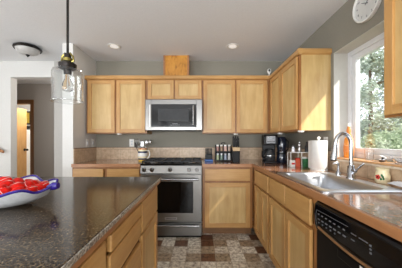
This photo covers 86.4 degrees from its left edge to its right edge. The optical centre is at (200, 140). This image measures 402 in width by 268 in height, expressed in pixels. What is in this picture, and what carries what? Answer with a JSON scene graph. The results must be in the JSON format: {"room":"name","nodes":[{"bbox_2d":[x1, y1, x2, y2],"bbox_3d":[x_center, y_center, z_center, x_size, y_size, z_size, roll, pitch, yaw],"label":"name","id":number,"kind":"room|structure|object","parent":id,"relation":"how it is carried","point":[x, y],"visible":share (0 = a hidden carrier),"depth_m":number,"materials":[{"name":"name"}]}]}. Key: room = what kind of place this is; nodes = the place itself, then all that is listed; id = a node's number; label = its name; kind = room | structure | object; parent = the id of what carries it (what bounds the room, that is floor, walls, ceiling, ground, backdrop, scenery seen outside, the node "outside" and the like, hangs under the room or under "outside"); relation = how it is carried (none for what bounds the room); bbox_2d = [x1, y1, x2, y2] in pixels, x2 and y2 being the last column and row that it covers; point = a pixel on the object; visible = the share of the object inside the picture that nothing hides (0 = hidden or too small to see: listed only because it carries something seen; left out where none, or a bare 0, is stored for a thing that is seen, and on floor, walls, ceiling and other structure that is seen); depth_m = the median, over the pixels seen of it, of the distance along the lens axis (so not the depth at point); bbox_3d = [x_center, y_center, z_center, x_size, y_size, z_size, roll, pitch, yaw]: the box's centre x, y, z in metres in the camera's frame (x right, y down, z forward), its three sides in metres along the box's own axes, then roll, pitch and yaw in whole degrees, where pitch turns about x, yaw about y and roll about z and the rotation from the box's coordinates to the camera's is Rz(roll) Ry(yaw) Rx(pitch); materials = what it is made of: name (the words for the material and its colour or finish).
{"room":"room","nodes":[
{"label":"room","id":0,"kind":"room"},
{"bbox_2d":[17,105,29,125],"bbox_3d":[-4.500,-0.020,6.550,3.000,2.440,0.100,0,0,0],"label":"wall","id":1,"kind":"structure","parent":0,"point":[27,107],"depth_m":6.50,"materials":[{"name":"white paint"}]},
{"bbox_2d":[27,111,29,124],"bbox_3d":[-5.330,-0.700,6.485,0.400,0.400,0.030,0,0,0],"label":"picture frame","id":2,"kind":"object","parent":1,"relation":"attached to","point":[28,112],"visible":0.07,"depth_m":6.48,"materials":[{"name":"yellow"}]},
{"bbox_2d":[17,84,53,176],"bbox_3d":[-3.810,-0.020,4.710,4.380,2.440,0.120,0,0,0],"label":"wall","id":3,"kind":"structure","parent":0,"point":[40,93],"depth_m":4.65,"materials":[{"name":"grey paint"}]},
{"bbox_2d":[17,108,28,176],"bbox_3d":[-4.386,0.194,5.101,0.138,1.988,0.658,0,0,0],"label":"door","id":4,"kind":"structure","parent":3,"relation":"in","point":[22,149],"depth_m":5.27,"materials":[{"name":"brown wood"}]},
{"bbox_2d":[17,100,33,174],"bbox_3d":[-4.067,0.152,4.700,0.895,2.095,0.140,0,0,0],"label":"door frame","id":5,"kind":"structure","parent":3,"relation":"attached to","point":[19,102],"depth_m":4.63,"materials":[{"name":"brown wood"}]},
{"bbox_2d":[62,43,95,176],"bbox_3d":[-1.688,-0.020,3.080,0.135,2.440,0.720,0,0,0],"label":"wall","id":6,"kind":"structure","parent":0,"point":[74,117],"depth_m":2.77,"materials":[{"name":"white paint"}]},
{"bbox_2d":[0,61,283,176],"bbox_3d":[-1.465,-0.020,3.380,5.870,2.440,0.120,0,0,0],"label":"wall","id":7,"kind":"structure","parent":0,"point":[158,139],"depth_m":3.32,"materials":[{"name":"beige paint"}]},
{"bbox_2d":[87,80,151,133],"bbox_3d":[-1.177,-0.483,3.154,0.847,0.754,0.330,0,0,0],"label":"upper cabinet","id":8,"kind":"object","parent":7,"relation":"attached to","point":[113,106],"visible":0.98,"depth_m":3.00,"materials":[{"name":"brown wood"}]},
{"bbox_2d":[129,139,133,146],"bbox_3d":[-1.065,0.030,3.315,0.072,0.116,0.008,0,0,0],"label":"wall plate","id":9,"kind":"object","parent":7,"relation":"attached to","point":[131,141],"visible":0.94,"depth_m":3.31,"materials":[{"name":"white plastic"}]},
{"bbox_2d":[147,80,201,98],"bbox_3d":[-0.363,-0.718,3.154,0.778,0.285,0.330,0,0,0],"label":"upper cabinet","id":10,"kind":"object","parent":7,"relation":"attached to","point":[156,89],"visible":0.86,"depth_m":2.99,"materials":[{"name":"brown wood"}]},
{"bbox_2d":[145,99,201,131],"bbox_3d":[-0.358,-0.348,3.061,0.758,0.414,0.499,0,0,0],"label":"microwave","id":11,"kind":"object","parent":10,"relation":"attached to","point":[161,115],"visible":1,"depth_m":2.86,"materials":[{"name":"metal"}]},
{"bbox_2d":[163,55,188,74],"bbox_3d":[-0.350,-1.050,3.201,0.372,0.378,0.228,0,0,0],"label":"duct cover","id":12,"kind":"object","parent":10,"relation":"on","point":[172,64],"visible":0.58,"depth_m":3.10,"materials":[{"name":"brown wood"}]},
{"bbox_2d":[202,80,269,133],"bbox_3d":[0.505,-0.483,3.154,0.955,0.754,0.330,0,0,0],"label":"upper cabinet","id":13,"kind":"object","parent":7,"relation":"attached to","point":[228,106],"visible":1,"depth_m":3.00,"materials":[{"name":"brown wood"}]},
{"bbox_2d":[73,147,401,181],"bbox_3d":[-0.160,0.189,1.660,2.919,0.193,3.320,0,0,0],"label":"backsplash","id":14,"kind":"structure","parent":7,"relation":"attached to","point":[88,153],"depth_m":3.31,"materials":[{"name":"tile"}]},
{"bbox_2d":[0,0,347,83],"bbox_3d":[-2.365,-1.290,1.800,7.670,0.100,9.800,0,0,0],"label":"ceiling","id":15,"kind":"structure","parent":0,"point":[144,30],"depth_m":2.34,"materials":[{"name":"paint"}]},
{"bbox_2d":[12,42,42,56],"bbox_3d":[-2.260,-1.167,2.800,0.312,0.144,0.312,0,0,0],"label":"flush ceiling light","id":16,"kind":"object","parent":15,"relation":"attached to","point":[27,49],"visible":1,"depth_m":2.72,"materials":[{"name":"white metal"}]},
{"bbox_2d":[50,0,83,104],"bbox_3d":[-0.748,-0.729,1.205,0.166,1.020,0.166,0,0,0],"label":"pendant lamp","id":17,"kind":"object","parent":15,"relation":"hanging from","point":[66,64],"visible":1,"depth_m":1.19,"materials":[{"name":"clear glass"}]},
{"bbox_2d":[50,66,83,104],"bbox_3d":[-0.748,-0.316,1.205,0.166,0.193,0.166,0,0,0],"label":"shade","id":18,"kind":"object","parent":17,"relation":"on","point":[67,85],"depth_m":1.19,"materials":[{"name":"clear glass"}]},
{"bbox_2d":[107,43,120,48],"bbox_3d":[-1.130,-1.236,2.800,0.160,0.008,0.160,0,0,0],"label":"recessed light","id":19,"kind":"object","parent":15,"relation":"in","point":[113,46],"visible":1,"depth_m":2.79,"materials":[{"name":"white plastic"}]},
{"bbox_2d":[226,43,238,48],"bbox_3d":[0.420,-1.236,2.800,0.160,0.008,0.160,0,0,0],"label":"recessed light","id":20,"kind":"object","parent":15,"relation":"in","point":[229,46],"visible":1,"depth_m":2.79,"materials":[{"name":"white plastic"}]},
{"bbox_2d":[157,228,275,267],"bbox_3d":[-2.365,1.230,1.800,7.670,0.060,9.800,0,0,0],"label":"floor","id":21,"kind":"structure","parent":0,"point":[207,250],"depth_m":2.30,"materials":[{"name":"tile"}]},
{"bbox_2d":[27,130,29,174],"bbox_3d":[-5.360,0.435,6.265,0.640,1.530,0.370,0,0,0],"label":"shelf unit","id":22,"kind":"object","parent":21,"relation":"on","point":[28,131],"visible":0.07,"depth_m":6.27,"materials":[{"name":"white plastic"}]},
{"bbox_2d":[72,167,140,176],"bbox_3d":[-1.184,0.764,2.997,0.868,0.872,0.636,0,0,0],"label":"base cabinet","id":23,"kind":"object","parent":21,"relation":"on","point":[76,171],"visible":0.06,"depth_m":2.68,"materials":[{"name":"brown wood"}]},
{"bbox_2d":[71,159,143,166],"bbox_3d":[-1.181,0.306,2.985,0.858,0.041,0.648,0,0,0],"label":"countertop","id":24,"kind":"structure","parent":23,"relation":"on","point":[98,162],"depth_m":2.72,"materials":[{"name":"laminate"}]},
{"bbox_2d":[138,148,149,160],"bbox_3d":[-0.822,0.196,3.080,0.169,0.180,0.136,0,0,39],"label":"utensil crock","id":25,"kind":"object","parent":24,"relation":"on","point":[142,152],"visible":0.95,"depth_m":3.04,"materials":[{"name":"beige ceramic"}]},
{"bbox_2d":[78,186,156,267],"bbox_3d":[-1.087,0.764,0.588,1.526,0.872,2.175,0,0,0],"label":"kitchen island","id":26,"kind":"object","parent":21,"relation":"on","point":[133,244],"visible":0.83,"depth_m":1.05,"materials":[{"name":"brown wood"}]},
{"bbox_2d":[0,177,160,267],"bbox_3d":[-1.206,0.307,0.590,1.788,0.042,2.240,0,0,0],"label":"island countertop","id":27,"kind":"structure","parent":26,"relation":"on","point":[62,228],"depth_m":0.78,"materials":[{"name":"stone"}]},
{"bbox_2d":[0,175,59,208],"bbox_3d":[-0.908,0.230,0.950,0.555,0.110,0.347,0,0,0],"label":"serving bowl","id":28,"kind":"object","parent":27,"relation":"on","point":[14,198],"visible":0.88,"depth_m":0.89,"materials":[{"name":"white ceramic"}]},
{"bbox_2d":[0,187,10,194],"bbox_3d":[-0.790,0.209,0.865,0.048,0.042,0.047,0,0,9],"label":"candy","id":29,"kind":"object","parent":28,"relation":"in","point":[2,190],"visible":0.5,"depth_m":0.86,"materials":[{"name":"red plastic"}]},
{"bbox_2d":[0,176,11,182],"bbox_3d":[-0.869,0.177,0.950,0.053,0.039,0.045,0,0,-33],"label":"candy","id":30,"kind":"object","parent":28,"relation":"in","point":[9,178],"visible":0.55,"depth_m":0.94,"materials":[{"name":"red food"}]},
{"bbox_2d":[0,180,13,185],"bbox_3d":[-0.831,0.189,0.919,0.048,0.040,0.050,0,0,45],"label":"candy","id":31,"kind":"object","parent":28,"relation":"in","point":[7,182],"visible":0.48,"depth_m":0.91,"materials":[{"name":"red food"}]},
{"bbox_2d":[9,183,24,189],"bbox_3d":[-0.780,0.198,0.908,0.049,0.040,0.049,0,0,3],"label":"candy","id":32,"kind":"object","parent":28,"relation":"in","point":[14,185],"visible":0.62,"depth_m":0.90,"materials":[{"name":"red plastic"}]},
{"bbox_2d":[11,187,24,190],"bbox_3d":[-0.753,0.210,0.885,0.044,0.040,0.056,0,0,36],"label":"candy","id":33,"kind":"object","parent":28,"relation":"in","point":[15,188],"visible":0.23,"depth_m":0.88,"materials":[{"name":"red food"}]},
{"bbox_2d":[13,179,24,183],"bbox_3d":[-0.814,0.188,0.957,0.046,0.040,0.054,0,0,17],"label":"candy","id":34,"kind":"object","parent":28,"relation":"in","point":[15,180],"visible":0.44,"depth_m":0.95,"materials":[{"name":"red plastic"}]},
{"bbox_2d":[23,181,34,187],"bbox_3d":[-0.762,0.198,0.949,0.049,0.040,0.049,0,0,15],"label":"candy","id":35,"kind":"object","parent":28,"relation":"in","point":[26,183],"visible":0.53,"depth_m":0.94,"materials":[{"name":"red food"}]},
{"bbox_2d":[25,185,37,190],"bbox_3d":[-0.726,0.210,0.920,0.049,0.039,0.050,0,0,-16],"label":"candy","id":36,"kind":"object","parent":28,"relation":"in","point":[31,187],"visible":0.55,"depth_m":0.91,"materials":[{"name":"red plastic"}]},
{"bbox_2d":[34,184,44,190],"bbox_3d":[-0.717,0.210,0.945,0.049,0.039,0.049,0,0,12],"label":"candy","id":37,"kind":"object","parent":28,"relation":"in","point":[40,186],"visible":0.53,"depth_m":0.94,"materials":[{"name":"red food"}]},
{"bbox_2d":[40,182,49,187],"bbox_3d":[-0.724,0.209,0.985,0.049,0.039,0.050,0,0,-22],"label":"candy","id":38,"kind":"object","parent":28,"relation":"in","point":[45,184],"visible":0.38,"depth_m":0.98,"materials":[{"name":"red food"}]},
{"bbox_2d":[140,158,201,236],"bbox_3d":[-0.363,0.724,2.930,0.757,0.948,0.739,0,0,0],"label":"range","id":39,"kind":"object","parent":21,"relation":"on","point":[179,191],"visible":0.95,"depth_m":2.63,"materials":[{"name":"metal"}]},
{"bbox_2d":[141,160,201,164],"bbox_3d":[-0.363,0.293,2.975,0.757,0.022,0.650,0,0,0],"label":"cooktop","id":40,"kind":"object","parent":39,"relation":"in","point":[147,162],"depth_m":2.68,"materials":[{"name":"black metal"}]},
{"bbox_2d":[202,167,252,233],"bbox_3d":[0.342,0.764,2.997,0.632,0.872,0.636,0,0,0],"label":"base cabinet","id":41,"kind":"object","parent":21,"relation":"on","point":[227,192],"visible":0.96,"depth_m":2.69,"materials":[{"name":"brown wood"}]},
{"bbox_2d":[253,168,270,253],"bbox_3d":[0.967,0.764,2.364,0.646,0.872,0.668,0,0,0],"label":"base cabinet","id":42,"kind":"object","parent":21,"relation":"on","point":[261,195],"visible":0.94,"depth_m":2.26,"materials":[{"name":"brown wood"}]},
{"bbox_2d":[269,177,318,267],"bbox_3d":[0.965,0.764,1.622,0.641,0.872,0.812,0,0,0],"label":"base cabinet","id":43,"kind":"object","parent":21,"relation":"on","point":[292,228],"visible":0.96,"depth_m":1.54,"materials":[{"name":"brown wood"}]},
{"bbox_2d":[314,201,401,267],"bbox_3d":[0.943,0.764,0.908,0.624,0.864,0.600,0,0,0],"label":"dishwasher","id":44,"kind":"object","parent":21,"relation":"on","point":[343,241],"visible":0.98,"depth_m":0.92,"materials":[{"name":"black plastic"}]},
{"bbox_3d":[0.967,0.764,0.154,0.646,0.872,0.900,0,0,0],"label":"base cabinet","id":45,"kind":"object","parent":21,"relation":"on","visible":0},
{"bbox_2d":[202,159,401,241],"bbox_3d":[0.654,0.306,1.455,1.272,0.041,3.710,0,0,0],"label":"countertop","id":46,"kind":"structure","parent":45,"relation":"on","point":[382,212],"depth_m":1.06,"materials":[{"name":"laminate"}]},
{"bbox_2d":[205,148,212,161],"bbox_3d":[0.115,0.193,2.990,0.116,0.185,0.080,0,0,0],"label":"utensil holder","id":47,"kind":"object","parent":46,"relation":"on","point":[208,157],"visible":0.99,"depth_m":2.96,"materials":[{"name":"glass"}]},
{"bbox_2d":[215,142,231,160],"bbox_3d":[0.325,0.152,3.030,0.238,0.267,0.071,0,0,0],"label":"spice rack","id":48,"kind":"object","parent":46,"relation":"on","point":[219,151],"visible":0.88,"depth_m":3.06,"materials":[{"name":"black plastic"}]},
{"bbox_2d":[232,136,239,162],"bbox_3d":[0.475,0.108,2.882,0.092,0.355,0.119,0,0,0],"label":"knife block","id":49,"kind":"object","parent":46,"relation":"on","point":[235,148],"visible":1,"depth_m":2.83,"materials":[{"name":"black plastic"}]},
{"bbox_2d":[262,135,277,162],"bbox_3d":[0.896,0.103,2.811,0.196,0.365,0.220,0,0,9],"label":"coffee maker","id":50,"kind":"object","parent":46,"relation":"on","point":[269,142],"visible":1,"depth_m":2.73,"materials":[{"name":"black plastic"}]},
{"bbox_2d":[276,136,288,162],"bbox_3d":[1.060,0.112,2.777,0.135,0.347,0.160,0,0,0],"label":"coffee brewer","id":51,"kind":"object","parent":46,"relation":"on","point":[282,147],"visible":0.89,"depth_m":2.73,"materials":[{"name":"black plastic"}]},
{"bbox_2d":[289,160,294,166],"bbox_3d":[1.026,0.251,2.395,0.044,0.070,0.061,0,0,0],"label":"box","id":52,"kind":"object","parent":46,"relation":"on","point":[291,162],"visible":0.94,"depth_m":2.37,"materials":[{"name":"white cardboard"}]},
{"bbox_2d":[294,158,299,166],"bbox_3d":[1.084,0.238,2.394,0.052,0.095,0.040,0,0,0],"label":"tin","id":53,"kind":"object","parent":46,"relation":"on","point":[297,160],"visible":0.91,"depth_m":2.37,"materials":[{"name":"red metal"}]},
{"bbox_2d":[287,152,307,166],"bbox_3d":[1.115,0.205,2.400,0.237,0.162,0.127,0,0,7],"label":"wire shelf","id":54,"kind":"object","parent":46,"relation":"on","point":[287,152],"visible":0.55,"depth_m":2.34,"materials":[{"name":"white metal"}]},
{"bbox_2d":[297,141,301,151],"bbox_3d":[1.110,0.064,2.401,0.048,0.118,0.047,0,0,0],"label":"pepper grinder","id":55,"kind":"object","parent":54,"relation":"on","point":[299,145],"visible":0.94,"depth_m":2.39,"materials":[{"name":"silver metal"}]},
{"bbox_2d":[302,157,307,166],"bbox_3d":[1.170,0.231,2.393,0.092,0.110,0.092,0,0,0],"label":"coffee canister","id":56,"kind":"object","parent":46,"relation":"on","point":[304,159],"visible":0.81,"depth_m":2.35,"materials":[{"name":"green plastic"}]},
{"bbox_2d":[308,137,327,170],"bbox_3d":[1.168,0.121,2.115,0.160,0.329,0.160,0,0,0],"label":"paper towel roll","id":57,"kind":"object","parent":46,"relation":"on","point":[317,149],"visible":1,"depth_m":2.06,"materials":[{"name":"white paper"}]},
{"bbox_2d":[277,172,401,192],"bbox_3d":[0.914,0.369,1.545,0.481,0.185,0.740,0,0,0],"label":"sink","id":58,"kind":"object","parent":46,"relation":"in","point":[326,182],"visible":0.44,"depth_m":1.57,"materials":[{"name":"metal"}]},
{"bbox_2d":[332,162,341,174],"bbox_3d":[1.108,0.222,1.740,0.073,0.108,0.043,0,0,0],"label":"soap dispenser","id":59,"kind":"object","parent":58,"relation":"on","point":[338,172],"visible":0.99,"depth_m":1.73,"materials":[{"name":"silver metal"}]},
{"bbox_2d":[330,132,363,178],"bbox_3d":[1.074,0.104,1.577,0.208,0.345,0.096,0,0,31],"label":"faucet","id":60,"kind":"object","parent":46,"relation":"on","point":[351,170],"visible":1,"depth_m":1.57,"materials":[{"name":"silver metal"}]},
{"bbox_2d":[374,167,390,183],"bbox_3d":[1.243,0.235,1.463,0.092,0.100,0.086,0,0,-40],"label":"ceramic pitcher","id":61,"kind":"object","parent":46,"relation":"on","point":[382,175],"visible":1,"depth_m":1.44,"materials":[{"name":"beige ceramic"}]},
{"bbox_2d":[375,174,384,179],"bbox_3d":[1.209,0.243,1.443,0.017,0.043,0.049,0,0,-31],"label":"flower","id":62,"kind":"object","parent":61,"relation":"on","point":[377,176],"depth_m":1.44,"materials":[{"name":"red paint"}]},
{"bbox_2d":[387,181,401,186],"bbox_3d":[1.223,0.248,1.235,0.131,0.034,0.207,0,0,0],"label":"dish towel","id":63,"kind":"object","parent":46,"relation":"on","point":[397,183],"visible":1,"depth_m":1.28,"materials":[{"name":"white fabric"}]},
{"bbox_2d":[284,0,383,177],"bbox_3d":[1.385,-0.020,0.160,0.170,2.440,6.320,0,0,0],"label":"wall","id":64,"kind":"structure","parent":0,"point":[340,29],"depth_m":2.09,"materials":[{"name":"beige paint"}]},
{"bbox_2d":[270,55,330,132],"bbox_3d":[1.131,-0.483,2.570,0.335,0.754,0.876,0,0,0],"label":"upper cabinet","id":65,"kind":"object","parent":64,"relation":"attached to","point":[300,93],"visible":1,"depth_m":2.13,"materials":[{"name":"brown wood"}]},
{"bbox_2d":[85,48,331,79],"bbox_3d":[-0.161,-0.889,2.571,2.917,0.058,0.919,0,0,0],"label":"crown molding","id":66,"kind":"structure","parent":65,"relation":"attached to","point":[300,51],"depth_m":2.99,"materials":[{"name":"brown wood"}]},
{"bbox_2d":[334,20,383,156],"bbox_3d":[1.368,-0.352,1.670,0.134,1.012,0.839,0,0,0],"label":"window reveal","id":67,"kind":"object","parent":64,"relation":"attached to","point":[340,56],"visible":0.78,"depth_m":2.09,"materials":[{"name":"paint"}]},
{"bbox_2d":[352,0,381,22],"bbox_3d":[1.285,-1.068,1.655,0.028,0.276,0.276,0,0,0],"label":"wall clock","id":68,"kind":"object","parent":64,"relation":"attached to","point":[363,11],"visible":1,"depth_m":1.68,"materials":[{"name":"white plastic"}]},
{"bbox_2d":[337,32,401,169],"bbox_3d":[1.387,-0.336,1.670,0.226,1.042,0.840,0,0,0],"label":"window","id":69,"kind":"structure","parent":64,"relation":"in","point":[354,57],"depth_m":1.96,"materials":[{"name":"white plastic"}]},
{"bbox_2d":[343,123,353,157],"bbox_3d":[1.375,-0.005,1.985,0.083,0.320,0.083,0,0,0],"label":"soap bottle","id":70,"kind":"object","parent":69,"relation":"on","point":[348,130],"visible":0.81,"depth_m":1.97,"materials":[{"name":"orange plastic"}]},
{"bbox_2d":[377,157,389,161],"bbox_3d":[1.345,0.137,1.580,0.084,0.035,0.084,0,0,0],"label":"strainer","id":71,"kind":"object","parent":69,"relation":"on","point":[382,159],"visible":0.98,"depth_m":1.57,"materials":[{"name":"silver metal"}]},
{"bbox_2d":[392,158,401,163],"bbox_3d":[1.350,0.137,1.440,0.090,0.036,0.090,0,0,0],"label":"glass dish","id":72,"kind":"object","parent":69,"relation":"on","point":[396,160],"visible":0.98,"depth_m":1.43,"materials":[{"name":"white"}]},
{"bbox_2d":[384,0,401,117],"bbox_3d":[1.131,-0.491,0.720,0.335,0.738,0.850,0,0,0],"label":"upper cabinet","id":73,"kind":"object","parent":64,"relation":"attached to","point":[392,8],"visible":1,"depth_m":1.08,"materials":[{"name":"brown wood"}]},
{"label":"outside","id":74,"kind":"structure","parent":0,"visible":0},
{"bbox_3d":[15.800,1.850,11.000,28.400,0.100,38.000,0,0,0],"label":"ground","id":75,"kind":"structure","parent":74,"visible":0},
{"bbox_2d":[354,121,401,161],"bbox_3d":[2.785,0.774,3.334,1.595,2.141,1.533,0,0,-31],"label":"leafy shrub","id":76,"kind":"object","parent":75,"relation":"on","point":[379,140],"visible":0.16,"depth_m":3.19,"materials":[{"name":"green plant"}]},
{"bbox_2d":[361,51,394,134],"bbox_3d":[7.031,-1.313,6.711,3.123,6.230,3.525,0,0,-25],"label":"conifer tree","id":77,"kind":"object","parent":75,"relation":"on","point":[379,94],"visible":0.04,"depth_m":7.16,"materials":[{"name":"green plant"}]},
{"bbox_2d":[360,48,401,146],"bbox_3d":[4.359,-0.898,5.468,2.383,5.400,2.453,0,0,34],"label":"conifer tree","id":78,"kind":"object","parent":75,"relation":"on","point":[373,63],"visible":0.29,"depth_m":5.01,"materials":[{"name":"green plant"}]},
{"bbox_2d":[372,123,401,148],"bbox_3d":[3.937,0.744,3.853,1.832,2.195,1.795,0,0,19],"label":"leafy shrub","id":79,"kind":"object","parent":75,"relation":"on","point":[394,127],"visible":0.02,"depth_m":3.95,"materials":[{"name":"green plant"}]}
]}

